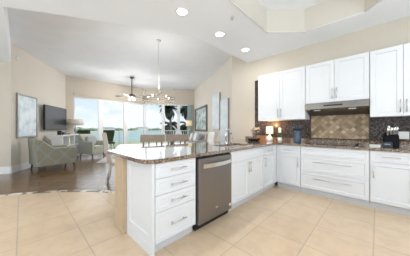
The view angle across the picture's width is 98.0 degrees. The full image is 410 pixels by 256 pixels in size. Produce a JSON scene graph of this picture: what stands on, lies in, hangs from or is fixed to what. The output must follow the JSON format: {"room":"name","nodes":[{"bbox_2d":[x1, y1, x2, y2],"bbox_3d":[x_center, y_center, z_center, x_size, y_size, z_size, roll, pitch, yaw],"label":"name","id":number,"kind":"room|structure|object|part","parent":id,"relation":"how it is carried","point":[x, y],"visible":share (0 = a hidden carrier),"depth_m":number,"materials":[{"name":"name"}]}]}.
{"room":"kitchen","nodes":[
{"label":"kitchen","id":0,"kind":"room"},
{"bbox_2d":[0,61,10,166],"bbox_3d":[-7.346,-0.290,4.176,4.476,2.974,0.120,0,0,-16],"label":"wall","id":1,"kind":"structure","parent":0,"point":[5,67],"depth_m":4.72,"materials":[{"name":"beige paint"}]},
{"bbox_2d":[0,166,10,173],"bbox_3d":[-7.327,1.101,4.111,4.478,0.190,0.016,0,0,-16],"label":"baseboard","id":2,"kind":"structure","parent":1,"relation":"attached to","point":[3,170],"depth_m":4.71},
{"bbox_2d":[11,43,64,165],"bbox_3d":[-5.662,-0.553,6.193,0.140,3.500,3.029,0,0,-16],"label":"wall","id":3,"kind":"structure","parent":0,"point":[30,76],"depth_m":5.55,"materials":[{"name":"beige paint"}]},
{"bbox_2d":[11,162,33,172],"bbox_3d":[-5.587,1.101,6.214,0.016,0.190,3.029,0,0,-16],"label":"baseboard","id":4,"kind":"structure","parent":3,"relation":"attached to","point":[19,167],"depth_m":5.08,"materials":[{"name":"wood"}]},
{"bbox_2d":[16,93,37,137],"bbox_3d":[-5.326,-0.363,5.353,0.045,1.260,0.870,0,0,-16],"label":"framed print","id":5,"kind":"object","parent":3,"relation":"attached to","point":[26,106],"visible":1,"depth_m":5.29,"materials":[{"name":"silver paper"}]},
{"bbox_2d":[43,104,66,129],"bbox_3d":[-5.632,-0.389,6.701,0.115,0.860,1.510,0,0,-15],"label":"television","id":6,"kind":"object","parent":3,"relation":"attached to","point":[54,118],"visible":1,"depth_m":6.54,"materials":[{"name":"black plastic"}]},
{"bbox_2d":[65,75,144,133],"bbox_3d":[-4.800,-0.553,8.965,0.250,3.500,3.740,0,0,44],"label":"wall","id":7,"kind":"structure","parent":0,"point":[72,84],"depth_m":8.40,"materials":[{"name":"beige paint"}]},
{"bbox_2d":[74,97,100,154],"bbox_3d":[-5.483,-0.114,8.317,0.090,2.620,1.080,0,0,44],"label":"window","id":8,"kind":"structure","parent":7,"relation":"attached to","point":[99,100],"depth_m":8.60,"materials":[{"name":"white metal"}]},
{"bbox_2d":[101,100,125,152],"bbox_3d":[-4.690,-0.114,9.136,0.090,2.620,1.200,0,0,44],"label":"window","id":9,"kind":"structure","parent":7,"relation":"attached to","point":[124,103],"depth_m":9.49,"materials":[{"name":"white metal"}]},
{"bbox_2d":[126,102,143,143],"bbox_3d":[-3.902,-0.114,9.950,0.090,2.620,1.065,0,0,44],"label":"window","id":10,"kind":"structure","parent":7,"relation":"attached to","point":[127,103],"depth_m":9.60,"materials":[{"name":"white metal"}]},
{"bbox_2d":[7,7,231,89],"bbox_3d":[-1.329,-2.353,3.515,13.200,0.100,12.200,0,0,44],"label":"ceiling","id":11,"kind":"structure","parent":0,"point":[102,51],"depth_m":5.32,"materials":[{"name":"paint"}]},
{"bbox_2d":[116,77,146,99],"bbox_3d":[-3.240,-1.796,8.007,1.324,1.015,1.265,0,0,44],"label":"ceiling fan","id":12,"kind":"object","parent":11,"relation":"hanging from","point":[131,95],"visible":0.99,"depth_m":7.91,"materials":[{"name":"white metal"}]},
{"bbox_2d":[141,39,174,105],"bbox_3d":[-1.206,-1.466,4.648,0.860,1.675,0.860,0,0,44],"label":"chandelier","id":13,"kind":"object","parent":11,"relation":"hanging from","point":[158,40],"visible":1,"depth_m":4.64,"materials":[{"name":"silver metal"}]},
{"bbox_3d":[-1.206,-0.939,4.648,0.778,0.372,0.835,0,0,44],"label":"stem","id":14,"kind":"part","parent":13,"relation":"part of","materials":[{"name":"metal"}]},
{"bbox_2d":[115,156,126,233],"bbox_3d":[0.181,0.759,3.344,0.248,0.874,3.456,0,0,44],"label":"wall","id":15,"kind":"structure","parent":0,"point":[120,163],"depth_m":2.05,"materials":[{"name":"wood"}]},
{"bbox_2d":[145,89,193,132],"bbox_3d":[-2.066,-0.553,10.541,2.860,3.500,0.160,0,0,-7],"label":"wall","id":16,"kind":"structure","parent":0,"point":[182,97],"depth_m":10.50,"materials":[{"name":"beige paint"}]},
{"bbox_2d":[145,104,162,143],"bbox_3d":[-2.968,-0.114,10.423,1.030,2.620,0.090,0,0,-7],"label":"window","id":17,"kind":"structure","parent":16,"relation":"in","point":[145,104],"depth_m":10.37,"materials":[{"name":"white metal"}]},
{"bbox_2d":[163,104,178,142],"bbox_3d":[-2.013,-0.114,10.543,0.895,2.620,0.090,0,0,-7],"label":"window","id":18,"kind":"structure","parent":16,"relation":"in","point":[163,104],"depth_m":10.54,"materials":[{"name":"white metal"}]},
{"bbox_2d":[179,105,192,142],"bbox_3d":[-1.159,-0.114,10.650,0.825,2.620,0.090,0,0,-7],"label":"window","id":19,"kind":"structure","parent":16,"relation":"in","point":[179,105],"depth_m":10.58,"materials":[{"name":"white metal"}]},
{"bbox_2d":[187,105,191,137],"bbox_3d":[-0.891,-0.114,10.504,0.300,2.580,0.048,0,0,-8],"label":"curtain","id":20,"kind":"object","parent":16,"relation":"hanging from","point":[189,107],"visible":0.66,"depth_m":10.49,"materials":[{"name":"fabric"}]},
{"bbox_2d":[0,153,409,255],"bbox_3d":[-1.274,1.226,3.392,12.950,0.060,12.100,0,0,44],"label":"floor","id":21,"kind":"structure","parent":0,"point":[278,221],"depth_m":2.20,"materials":[{"name":"beige tile"}]},
{"bbox_2d":[28,138,76,172],"bbox_3d":[-4.578,0.732,5.360,0.880,0.936,0.950,0,0,35],"label":"armchair","id":22,"kind":"object","parent":21,"relation":"on","point":[41,154],"visible":0.98,"depth_m":5.01,"materials":[{"name":"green fabric"}]},
{"bbox_3d":[-4.787,0.650,5.067,0.840,0.772,0.230,0,0,35],"label":"backrest","id":23,"kind":"part","parent":22,"relation":"part of","materials":[{"name":"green fabric"}]},
{"bbox_2d":[43,138,52,146],"bbox_3d":[-4.655,0.496,5.286,0.440,0.436,0.203,0,0,36],"label":"throw pillow","id":24,"kind":"object","parent":22,"relation":"on","point":[47,140],"visible":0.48,"depth_m":5.16,"materials":[{"name":"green fabric"}]},
{"bbox_3d":[-4.883,0.668,5.596,0.110,0.737,0.920,0,0,35],"label":"arm","id":25,"kind":"part","parent":22,"relation":"part of","materials":[{"name":"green fabric"}]},
{"bbox_3d":[-4.256,0.668,5.149,0.110,0.737,0.920,0,0,35],"label":"arm","id":26,"kind":"part","parent":22,"relation":"part of","materials":[{"name":"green fabric"}]},
{"bbox_2d":[0,190,114,195],"bbox_3d":[-3.992,1.195,2.423,7.254,0.002,1.420,0,0,-16],"label":"trim","id":27,"kind":"structure","parent":21,"relation":"in","point":[104,191],"depth_m":3.39,"materials":[{"name":"tile"}]},
{"bbox_2d":[46,134,79,155],"bbox_3d":[-5.461,0.712,6.951,0.500,0.970,1.520,0,0,-16],"label":"console table","id":28,"kind":"object","parent":21,"relation":"on","point":[55,139],"visible":0.36,"depth_m":6.74,"materials":[{"name":"white paint"}]},
{"bbox_2d":[67,119,83,133],"bbox_3d":[-5.494,-0.086,7.566,0.570,0.625,0.570,0,0,44],"label":"table lamp","id":29,"kind":"object","parent":28,"relation":"on","point":[75,122],"visible":0.97,"depth_m":7.38,"materials":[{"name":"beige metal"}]},
{"bbox_3d":[-5.494,-0.274,7.566,0.570,0.250,0.570,0,0,44],"label":"lamp shade","id":30,"kind":"part","parent":29,"relation":"part of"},
{"bbox_2d":[78,134,104,157],"bbox_3d":[-4.811,0.712,7.600,0.730,0.976,0.700,0,0,14],"label":"armchair","id":31,"kind":"object","parent":21,"relation":"on","point":[85,147],"visible":0.89,"depth_m":7.32,"materials":[{"name":"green fabric"}]},
{"bbox_3d":[-5.053,0.630,7.659,0.230,0.812,0.660,0,0,14],"label":"backrest","id":32,"kind":"part","parent":31,"relation":"part of","materials":[{"name":"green fabric"}]},
{"bbox_3d":[-4.866,0.649,7.310,0.700,0.776,0.110,0,0,14],"label":"arm","id":33,"kind":"part","parent":31,"relation":"part of","materials":[{"name":"green fabric"}]},
{"bbox_2d":[86,136,95,144],"bbox_3d":[-4.874,0.506,7.615,0.204,0.395,0.400,0,0,14],"label":"throw pillow","id":34,"kind":"object","parent":31,"relation":"on","point":[88,138],"visible":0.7,"depth_m":7.59,"materials":[{"name":"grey fabric"}]},
{"bbox_2d":[94,145,102,148],"bbox_3d":[-4.709,0.779,7.575,0.500,0.145,0.470,0,0,14],"label":"seat cushion","id":35,"kind":"object","parent":31,"relation":"on","point":[95,146],"depth_m":7.51,"materials":[{"name":"beige fabric"}]},
{"bbox_3d":[-4.747,0.936,7.585,0.560,0.200,0.500,0,0,14],"label":"seat","id":36,"kind":"part","parent":31,"relation":"part of","materials":[{"name":"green fabric"}]},
{"bbox_3d":[-4.726,0.649,7.883,0.700,0.776,0.110,0,0,14],"label":"arm","id":37,"kind":"part","parent":31,"relation":"part of","materials":[{"name":"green fabric"}]},
{"bbox_2d":[96,155,114,162],"bbox_3d":[-2.631,1.190,7.560,3.000,0.012,2.000,0,0,-16],"label":"area rug","id":38,"kind":"object","parent":21,"relation":"on","point":[104,160],"visible":0.18,"depth_m":6.63,"materials":[{"name":"fabric"}]},
{"bbox_2d":[102,133,114,184],"bbox_3d":[-2.025,0.645,4.101,0.602,1.112,0.500,0,0,-29],"label":"dining chair","id":39,"kind":"object","parent":21,"relation":"on","point":[110,160],"visible":0.62,"depth_m":3.81,"materials":[{"name":"beige fabric"}]},
{"bbox_3d":[-2.093,0.421,3.792,0.184,0.664,0.024,0,0,-29],"label":"post","id":40,"kind":"part","parent":39,"relation":"part of","materials":[{"name":"beige wood"}]},
{"bbox_3d":[-2.066,0.987,3.844,0.109,0.426,0.048,0,0,-29],"label":"leg","id":41,"kind":"part","parent":39,"relation":"part of","materials":[{"name":"beige wood"}]},
{"bbox_2d":[140,135,164,146],"bbox_3d":[-1.273,0.667,4.270,0.540,1.062,0.536,0,0,-22],"label":"dining chair","id":42,"kind":"object","parent":21,"relation":"on","point":[143,138],"visible":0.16,"depth_m":4.03,"materials":[{"name":"beige fabric"}]},
{"bbox_3d":[-1.184,0.219,4.050,0.540,0.165,0.062,0,0,-22],"label":"rail","id":43,"kind":"part","parent":42,"relation":"part of","materials":[{"name":"fabric"}]},
{"bbox_2d":[116,142,194,148],"bbox_3d":[-1.167,0.817,4.861,2.200,0.760,1.000,0,0,-22],"label":"dining table","id":44,"kind":"object","parent":21,"relation":"on","point":[121,146],"visible":0.28,"depth_m":4.63,"materials":[{"name":"white glass"}]},
{"bbox_2d":[127,158,194,255],"bbox_3d":[-0.488,0.760,2.028,0.616,0.873,0.547,0,0,44],"label":"base cabinet","id":45,"kind":"object","parent":21,"relation":"on","point":[160,196],"visible":0.98,"depth_m":1.81,"materials":[{"name":"white wood"}]},
{"bbox_3d":[-0.684,0.760,1.853,0.578,0.873,0.022,0,0,44],"label":"panel","id":46,"kind":"part","parent":45,"relation":"part of","materials":[{"name":"wood"}]},
{"bbox_3d":[-0.292,0.945,1.856,0.020,0.289,0.512,0,0,44],"label":"drawer","id":47,"kind":"part","parent":45,"relation":"part of","materials":[{"name":"wood"}]},
{"bbox_3d":[-0.292,0.719,1.856,0.020,0.156,0.512,0,0,44],"label":"drawer","id":48,"kind":"part","parent":45,"relation":"part of","materials":[{"name":"wood"}]},
{"bbox_3d":[-0.292,0.558,1.856,0.020,0.156,0.512,0,0,44],"label":"drawer","id":49,"kind":"part","parent":45,"relation":"part of","materials":[{"name":"wood"}]},
{"bbox_3d":[-0.292,0.404,1.856,0.020,0.146,0.512,0,0,44],"label":"drawer","id":50,"kind":"part","parent":45,"relation":"part of","materials":[{"name":"wood"}]},
{"bbox_2d":[166,134,187,144],"bbox_3d":[-0.754,0.667,4.480,0.540,1.062,0.536,0,0,-22],"label":"dining chair","id":51,"kind":"object","parent":21,"relation":"on","point":[169,137],"visible":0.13,"depth_m":4.23,"materials":[{"name":"beige fabric"}]},
{"bbox_2d":[181,133,207,142],"bbox_3d":[-0.566,0.717,8.518,0.950,0.960,2.300,0,0,-17],"label":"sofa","id":52,"kind":"object","parent":21,"relation":"on","point":[203,136],"visible":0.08,"depth_m":7.55,"materials":[{"name":"grey fabric"}]},
{"bbox_3d":[-0.262,0.786,7.512,0.920,0.580,0.200,0,0,-17],"label":"arm","id":53,"kind":"part","parent":52,"relation":"part of","materials":[{"name":"grey fabric"}]},
{"bbox_3d":[-0.245,0.656,8.616,0.280,0.840,2.260,0,0,-17],"label":"backrest","id":54,"kind":"part","parent":52,"relation":"part of","materials":[{"name":"grey fabric"}]},
{"bbox_2d":[192,152,230,230],"bbox_3d":[-0.054,0.761,2.452,0.634,0.871,0.655,0,0,44],"label":"dishwasher","id":55,"kind":"object","parent":21,"relation":"on","point":[212,172],"visible":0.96,"depth_m":2.19,"materials":[{"name":"silver metal"}]},
{"bbox_3d":[0.099,1.154,2.310,0.010,0.085,0.633,0,0,44],"label":"toe panel","id":56,"kind":"part","parent":55,"relation":"part of","materials":[{"name":"black plastic"}]},
{"bbox_3d":[0.178,0.444,2.265,0.042,0.050,0.538,0,0,44],"label":"handle","id":57,"kind":"part","parent":55,"relation":"part of","materials":[{"name":"metal"}]},
{"bbox_2d":[207,132,217,141],"bbox_3d":[-0.016,0.645,5.137,0.602,1.112,0.500,0,0,-22],"label":"dining chair","id":58,"kind":"object","parent":21,"relation":"on","point":[212,136],"visible":0.21,"depth_m":5.12,"materials":[{"name":"beige fabric"}]},
{"bbox_2d":[229,145,262,210],"bbox_3d":[0.519,0.760,3.064,0.612,0.873,1.006,0,0,44],"label":"base cabinet","id":59,"kind":"object","parent":21,"relation":"on","point":[246,165],"visible":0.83,"depth_m":2.82,"materials":[{"name":"white wood"}]},
{"bbox_3d":[0.527,0.793,2.702,0.020,0.593,0.484,0,0,44],"label":"door","id":60,"kind":"part","parent":59,"relation":"part of","materials":[{"name":"wood"}]},
{"bbox_3d":[0.874,0.793,3.061,0.020,0.593,0.506,0,0,44],"label":"door","id":61,"kind":"part","parent":59,"relation":"part of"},
{"bbox_2d":[260,145,275,193],"bbox_3d":[1.093,0.760,3.657,0.612,0.873,0.636,0,0,44],"label":"base cabinet","id":62,"kind":"object","parent":21,"relation":"on","point":[269,152],"visible":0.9,"depth_m":3.44,"materials":[{"name":"white wood"}]},
{"bbox_3d":[1.218,0.411,3.416,0.020,0.162,0.454,0,0,44],"label":"drawer","id":63,"kind":"part","parent":62,"relation":"part of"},
{"bbox_3d":[1.218,0.793,3.416,0.020,0.593,0.454,0,0,44],"label":"door","id":64,"kind":"part","parent":62,"relation":"part of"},
{"bbox_2d":[277,145,300,190],"bbox_3d":[1.825,0.760,3.703,0.447,0.873,0.643,0,0,44],"label":"base cabinet","id":65,"kind":"object","parent":21,"relation":"on","point":[288,156],"visible":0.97,"depth_m":3.49,"materials":[{"name":"white wood"}]},
{"bbox_3d":[1.652,0.411,3.490,0.396,0.162,0.020,0,0,44],"label":"drawer","id":66,"kind":"part","parent":65,"relation":"part of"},
{"bbox_3d":[1.652,0.793,3.490,0.396,0.593,0.020,0,0,44],"label":"door","id":67,"kind":"part","parent":65,"relation":"part of","materials":[{"name":"wood"}]},
{"bbox_2d":[301,146,369,206],"bbox_3d":[2.330,0.760,3.214,0.952,0.873,0.643,0,0,44],"label":"base cabinet","id":68,"kind":"object","parent":21,"relation":"on","point":[341,174],"visible":0.99,"depth_m":2.96,"materials":[{"name":"white wood"}]},
{"bbox_3d":[2.140,0.938,3.017,0.946,0.303,0.020,0,0,44],"label":"drawer","id":69,"kind":"part","parent":68,"relation":"part of","materials":[{"name":"wood"}]},
{"bbox_3d":[2.140,0.636,3.017,0.946,0.292,0.020,0,0,44],"label":"drawer","id":70,"kind":"part","parent":68,"relation":"part of","materials":[{"name":"wood"}]},
{"bbox_2d":[370,150,409,215],"bbox_3d":[2.840,0.760,2.721,0.458,0.873,0.643,0,0,44],"label":"base cabinet","id":71,"kind":"object","parent":21,"relation":"on","point":[389,171],"visible":0.98,"depth_m":2.53,"materials":[{"name":"white wood"}]},
{"bbox_3d":[2.649,0.411,2.524,0.452,0.162,0.020,0,0,44],"label":"drawer","id":72,"kind":"part","parent":71,"relation":"part of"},
{"bbox_3d":[-0.898,0.881,10.058,0.480,0.630,0.480,0,0,44],"label":"side table","id":73,"kind":"object","parent":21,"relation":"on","visible":0},
{"bbox_2d":[186,121,191,135],"bbox_3d":[-0.898,0.057,10.058,0.380,1.020,0.377,0,0,44],"label":"table lamp","id":74,"kind":"object","parent":73,"relation":"on","point":[188,123],"visible":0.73,"depth_m":9.92,"materials":[{"name":"beige metal"}]},
{"bbox_3d":[-0.898,-0.303,10.058,0.380,0.300,0.377,0,0,44],"label":"lamp shade","id":75,"kind":"part","parent":74,"relation":"part of","materials":[{"name":"beige"}]},
{"bbox_3d":[3.171,0.760,2.399,0.458,0.873,0.643,0,0,44],"label":"base cabinet","id":76,"kind":"object","parent":21,"relation":"on","visible":0},
{"bbox_2d":[107,136,409,163],"bbox_3d":[1.121,0.265,2.408,3.460,0.114,3.490,0,0,44],"label":"countertop","id":77,"kind":"structure","parent":76,"relation":"on","point":[164,153],"depth_m":2.62,"materials":[{"name":"stone"}]},
{"bbox_2d":[224,129,231,143],"bbox_3d":[0.432,0.142,3.357,0.111,0.282,0.149,0,0,-10],"label":"kitchen faucet","id":78,"kind":"object","parent":77,"relation":"on","point":[226,140],"visible":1,"depth_m":3.38,"materials":[{"name":"silver metal"}]},
{"bbox_2d":[247,137,260,140],"bbox_3d":[1.136,0.243,4.162,0.310,0.079,0.308,0,0,44],"label":"footed bowl","id":79,"kind":"object","parent":77,"relation":"on","point":[250,138],"visible":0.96,"depth_m":4.04,"materials":[{"name":"black glass"}]},
{"bbox_2d":[250,125,259,137],"bbox_3d":[1.175,0.088,4.150,0.246,0.342,0.233,0,0,41],"label":"dried flowers","id":80,"kind":"object","parent":79,"relation":"in","point":[253,129],"visible":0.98,"depth_m":4.15,"materials":[{"name":"beige plant"}]},
{"bbox_2d":[256,135,267,140],"bbox_3d":[1.387,0.224,4.350,0.260,0.118,0.140,0,0,44],"label":"wooden box","id":81,"kind":"object","parent":77,"relation":"on","point":[262,137],"visible":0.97,"depth_m":4.28,"materials":[{"name":"brown wood"}]},
{"bbox_2d":[266,126,272,140],"bbox_3d":[1.514,0.115,4.172,0.168,0.335,0.168,0,0,44],"label":"table lamp","id":82,"kind":"object","parent":77,"relation":"on","point":[269,129],"visible":1,"depth_m":4.11,"materials":[{"name":"white ceramic"}]},
{"bbox_3d":[1.514,0.033,4.172,0.168,0.170,0.168,0,0,44],"label":"lamp shade","id":83,"kind":"part","parent":82,"relation":"part of","materials":[{"name":"beige"}]},
{"bbox_2d":[277,134,282,141],"bbox_3d":[1.647,0.185,3.923,0.176,0.195,0.172,0,0,44],"label":"potted plant","id":84,"kind":"object","parent":77,"relation":"on","point":[279,137],"visible":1,"depth_m":3.89,"materials":[{"name":"green plant"}]},
{"bbox_2d":[292,131,300,142],"bbox_3d":[1.853,0.165,3.588,0.127,0.235,0.152,0,0,-11],"label":"pitcher","id":85,"kind":"object","parent":77,"relation":"on","point":[297,134],"visible":1,"depth_m":3.53,"materials":[{"name":"glass"}]},
{"bbox_2d":[306,142,364,146],"bbox_3d":[2.332,0.269,3.213,0.800,0.027,0.460,0,0,44],"label":"cooktop","id":86,"kind":"object","parent":77,"relation":"in","point":[319,143],"visible":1,"depth_m":3.09,"materials":[{"name":"black glass"}]},
{"bbox_2d":[382,142,392,147],"bbox_3d":[2.743,0.241,2.681,0.110,0.082,0.061,0,0,41],"label":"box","id":87,"kind":"object","parent":77,"relation":"on","point":[384,144],"visible":0.97,"depth_m":2.66,"materials":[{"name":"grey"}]},
{"bbox_2d":[383,133,399,147],"bbox_3d":[2.885,0.175,2.767,0.153,0.215,0.190,0,0,37],"label":"knife block","id":88,"kind":"object","parent":77,"relation":"on","point":[395,139],"visible":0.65,"depth_m":2.69,"materials":[{"name":"wood"}]},
{"bbox_2d":[0,0,409,62],"bbox_3d":[-2.276,-2.041,2.034,12.500,0.526,8.756,0,0,44],"label":"ceiling","id":89,"kind":"structure","parent":0,"point":[205,18],"depth_m":2.93,"materials":[{"name":"paint"}]},
{"bbox_2d":[176,7,188,15],"bbox_3d":[-0.347,-1.771,2.703,0.196,0.011,0.196,0,0,44],"label":"recessed light","id":90,"kind":"object","parent":89,"relation":"in","point":[181,11],"visible":1,"depth_m":2.69,"materials":[{"name":"white"}]},
{"bbox_2d":[215,31,224,36],"bbox_3d":[0.279,-1.771,3.349,0.196,0.011,0.196,0,0,44],"label":"recessed light","id":91,"kind":"object","parent":89,"relation":"in","point":[220,33],"visible":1,"depth_m":3.35,"materials":[{"name":"white"}]},
{"bbox_2d":[194,58,231,140],"bbox_3d":[0.254,-0.553,7.976,0.140,3.500,5.617,0,0,-17],"label":"wall","id":92,"kind":"structure","parent":0,"point":[220,80],"depth_m":7.19,"materials":[{"name":"beige paint"}]},
{"bbox_2d":[195,104,206,131],"bbox_3d":[-0.238,-0.488,9.246,0.050,1.250,2.250,0,0,-17],"label":"framed landscape","id":93,"kind":"object","parent":92,"relation":"attached to","point":[201,112],"visible":1,"depth_m":9.05,"materials":[{"name":"paper"}]},
{"bbox_2d":[196,107,205,128],"bbox_3d":[-0.231,-0.488,9.248,0.015,1.050,1.990,0,0,-17],"label":"print","id":94,"kind":"object","parent":93,"relation":"attached to","point":[200,112],"depth_m":9.05},
{"bbox_2d":[212,92,220,128],"bbox_3d":[0.445,-0.663,6.997,0.065,1.380,0.760,0,0,-17],"label":"canvas painting","id":95,"kind":"object","parent":92,"relation":"attached to","point":[216,98],"visible":0.96,"depth_m":6.89,"materials":[{"name":"blue paint"}]},
{"bbox_2d":[220,98,228,140],"bbox_3d":[0.685,-0.303,6.213,0.065,1.440,0.640,0,0,-17],"label":"canvas painting","id":96,"kind":"object","parent":92,"relation":"attached to","point":[224,104],"visible":0.86,"depth_m":6.14,"materials":[{"name":"blue paint"}]},
{"bbox_2d":[259,0,324,8],"bbox_3d":[0.887,-2.219,1.709,1.833,0.030,3.590,0,0,44],"label":"ceiling","id":97,"kind":"structure","parent":0,"point":[268,4],"depth_m":3.13,"materials":[{"name":"paint"}]},
{"bbox_2d":[232,0,378,31],"bbox_3d":[0.887,-1.990,1.709,1.833,0.426,3.590,0,0,44],"label":"wall","id":98,"kind":"structure","parent":0,"point":[327,11],"depth_m":3.12,"materials":[{"name":"beige paint"}]},
{"bbox_2d":[229,0,381,32],"bbox_3d":[0.887,-1.778,1.709,1.857,0.021,3.614,0,0,44],"label":"trim","id":99,"kind":"structure","parent":98,"relation":"attached to","point":[231,1],"depth_m":2.92,"materials":[{"name":"paint"}]},
{"bbox_2d":[232,16,409,178],"bbox_3d":[3.099,-0.553,3.078,6.230,3.500,0.238,0,0,44],"label":"wall","id":100,"kind":"structure","parent":0,"point":[395,32],"depth_m":3.85,"materials":[{"name":"beige paint"}]},
{"bbox_2d":[255,80,257,120],"bbox_3d":[1.396,-0.719,4.567,0.255,1.062,0.008,0,0,44],"label":"trim","id":101,"kind":"structure","parent":100,"relation":"attached to","point":[256,82],"depth_m":4.62,"materials":[{"name":"brown tile"}]},
{"bbox_2d":[258,66,309,120],"bbox_3d":[1.725,-0.719,3.991,1.013,1.060,0.358,0,0,44],"label":"upper cabinet","id":102,"kind":"object","parent":100,"relation":"attached to","point":[282,94],"visible":0.99,"depth_m":3.84,"materials":[{"name":"white wood"}]},
{"bbox_3d":[1.453,-0.719,4.072,0.504,1.056,0.020,0,0,44],"label":"door","id":103,"kind":"part","parent":102,"relation":"part of","materials":[{"name":"wood"}]},
{"bbox_3d":[1.817,-0.719,3.720,0.499,1.056,0.020,0,0,44],"label":"door","id":104,"kind":"part","parent":102,"relation":"part of","materials":[{"name":"wood"}]},
{"bbox_2d":[306,52,369,103],"bbox_3d":[2.427,-0.869,3.311,0.934,0.760,0.358,0,0,44],"label":"upper cabinet","id":105,"kind":"object","parent":100,"relation":"attached to","point":[346,78],"visible":0.98,"depth_m":3.16,"materials":[{"name":"white wood"}]},
{"bbox_3d":[2.169,-0.869,3.379,0.462,0.756,0.020,0,0,44],"label":"door","id":106,"kind":"part","parent":105,"relation":"part of","materials":[{"name":"wood"}]},
{"bbox_2d":[305,99,369,115],"bbox_3d":[2.426,-0.373,3.310,0.932,0.228,0.364,0,0,44],"label":"range hood","id":107,"kind":"object","parent":105,"relation":"attached to","point":[360,106],"visible":0.98,"depth_m":3.19,"materials":[{"name":"silver metal"}]},
{"bbox_3d":[2.504,-0.869,3.055,0.462,0.756,0.020,0,0,44],"label":"door","id":108,"kind":"part","parent":105,"relation":"part of","materials":[{"name":"wood"}]},
{"bbox_2d":[310,114,369,140],"bbox_3d":[2.549,-0.028,3.431,0.924,0.468,0.020,0,0,44],"label":"tile panel","id":109,"kind":"object","parent":100,"relation":"attached to","point":[354,126],"visible":0.98,"depth_m":3.39,"materials":[{"name":"tile"}]},
{"bbox_2d":[370,43,409,117],"bbox_3d":[3.034,-0.719,2.723,0.748,1.060,0.358,0,0,44],"label":"upper cabinet","id":110,"kind":"object","parent":100,"relation":"attached to","point":[389,67],"visible":1,"depth_m":2.73,"materials":[{"name":"white wood"}]},
{"bbox_3d":[3.073,-0.719,2.504,0.381,1.056,0.020,0,0,44],"label":"door","id":111,"kind":"part","parent":110,"relation":"part of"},
{"bbox_2d":[398,132,408,138],"bbox_3d":[3.168,0.106,2.840,0.118,0.120,0.008,0,0,44],"label":"outlet plate","id":112,"kind":"object","parent":100,"relation":"attached to","point":[402,135],"visible":0.93,"depth_m":2.84,"materials":[{"name":"white plastic"}]},
{"bbox_3d":[-3.366,1.266,9.246,6.500,0.100,14.600,0,0,44],"label":"floor","id":113,"kind":"structure","parent":0,"visible":0},
{"bbox_2d":[77,130,89,133],"bbox_3d":[-6.233,0.647,9.033,0.719,1.142,0.624,0,0,-34],"label":"chair","id":114,"kind":"object","parent":113,"relation":"on","point":[78,131],"visible":0.1,"depth_m":9.26,"materials":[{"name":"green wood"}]},
{"bbox_2d":[103,130,114,148],"bbox_3d":[-5.475,0.647,10.104,0.624,1.142,0.719,0,0,38],"label":"chair","id":115,"kind":"object","parent":113,"relation":"on","point":[110,133],"visible":0.56,"depth_m":10.31,"materials":[{"name":"green wicker"}]},
{"bbox_3d":[-5.597,0.457,10.200,0.312,0.760,0.719,0,0,38],"label":"backrest","id":116,"kind":"part","parent":115,"relation":"part of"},
{"bbox_2d":[90,130,144,146],"bbox_3d":[-6.794,0.671,10.234,0.060,1.090,7.250,0,0,44],"label":"railing","id":117,"kind":"object","parent":113,"relation":"on","point":[138,130],"visible":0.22,"depth_m":11.94,"materials":[{"name":"metal"}]},
{"bbox_2d":[147,130,186,143],"bbox_3d":[-1.362,0.671,13.097,5.710,1.090,0.062,0,0,-4],"label":"railing","id":118,"kind":"object","parent":113,"relation":"on","point":[147,130],"visible":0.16,"depth_m":12.92,"materials":[{"name":"metal"}]},
{"bbox_3d":[-1.362,0.146,13.097,5.710,0.040,0.060,0,0,-4],"label":"rail","id":119,"kind":"part","parent":118,"relation":"part of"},
{"label":"outside","id":120,"kind":"structure","parent":0,"visible":0},
{"bbox_2d":[108,140,176,147],"bbox_3d":[0.133,2.022,13.793,35.000,0.150,100.000,0,0,44],"label":"lawn","id":121,"kind":"structure","parent":120,"point":[132,142],"depth_m":25.11,"materials":[{"name":"plant"}]},
{"bbox_2d":[159,105,176,142],"bbox_3d":[-3.142,-0.152,16.034,1.934,4.199,1.962,0,0,-24],"label":"palm tree","id":122,"kind":"object","parent":121,"relation":"on","point":[169,113],"visible":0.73,"depth_m":15.71,"materials":[{"name":"green plant"}]},
{"bbox_2d":[160,121,176,134],"bbox_3d":[-3.345,0.610,17.123,1.823,2.676,1.828,0,0,-41],"label":"palm tree","id":123,"kind":"object","parent":121,"relation":"on","point":[167,127],"visible":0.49,"depth_m":16.94,"materials":[{"name":"green plant"}]},
{"bbox_2d":[180,106,186,119],"bbox_3d":[-1.702,-0.158,16.123,1.875,4.211,1.618,0,0,21],"label":"palm tree","id":124,"kind":"object","parent":121,"relation":"on","point":[183,110],"visible":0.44,"depth_m":15.69,"materials":[{"name":"green plant"}]},
{"bbox_2d":[180,121,186,133],"bbox_3d":[-1.706,0.612,17.075,1.753,2.670,1.941,0,0,-35],"label":"palm tree","id":125,"kind":"object","parent":121,"relation":"on","point":[183,126],"visible":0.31,"depth_m":16.65,"materials":[{"name":"green plant"}]},
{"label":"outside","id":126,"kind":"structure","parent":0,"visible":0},
{"bbox_3d":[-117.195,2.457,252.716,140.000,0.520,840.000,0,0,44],"label":"shore","id":127,"kind":"object","parent":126,"visible":0},
{"bbox_2d":[97,127,114,130],"bbox_3d":[-97.209,0.446,174.890,7.800,3.500,15.000,0,0,44],"label":"house","id":128,"kind":"structure","parent":127,"relation":"on","point":[104,128],"depth_m":172.91,"materials":[{"name":"white"}]},
{"bbox_2d":[77,127,161,130],"bbox_3d":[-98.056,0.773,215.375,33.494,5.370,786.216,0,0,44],"label":"tree line","id":129,"kind":"object","parent":127,"relation":"on","point":[78,128],"visible":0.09,"depth_m":205.94,"materials":[{"name":"plant"}]},
{"bbox_2d":[135,127,147,130],"bbox_3d":[-71.468,0.246,201.468,7.800,3.900,13.000,0,0,44],"label":"house","id":130,"kind":"structure","parent":127,"relation":"on","point":[136,128],"depth_m":197.67,"materials":[{"name":"white"}]},
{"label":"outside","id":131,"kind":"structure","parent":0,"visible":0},
{"bbox_2d":[90,131,181,141],"bbox_3d":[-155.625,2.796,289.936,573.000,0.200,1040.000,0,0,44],"label":"water","id":132,"kind":"structure","parent":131,"point":[133,133],"depth_m":82.68,"materials":[{"name":"liquid"}]}
]}

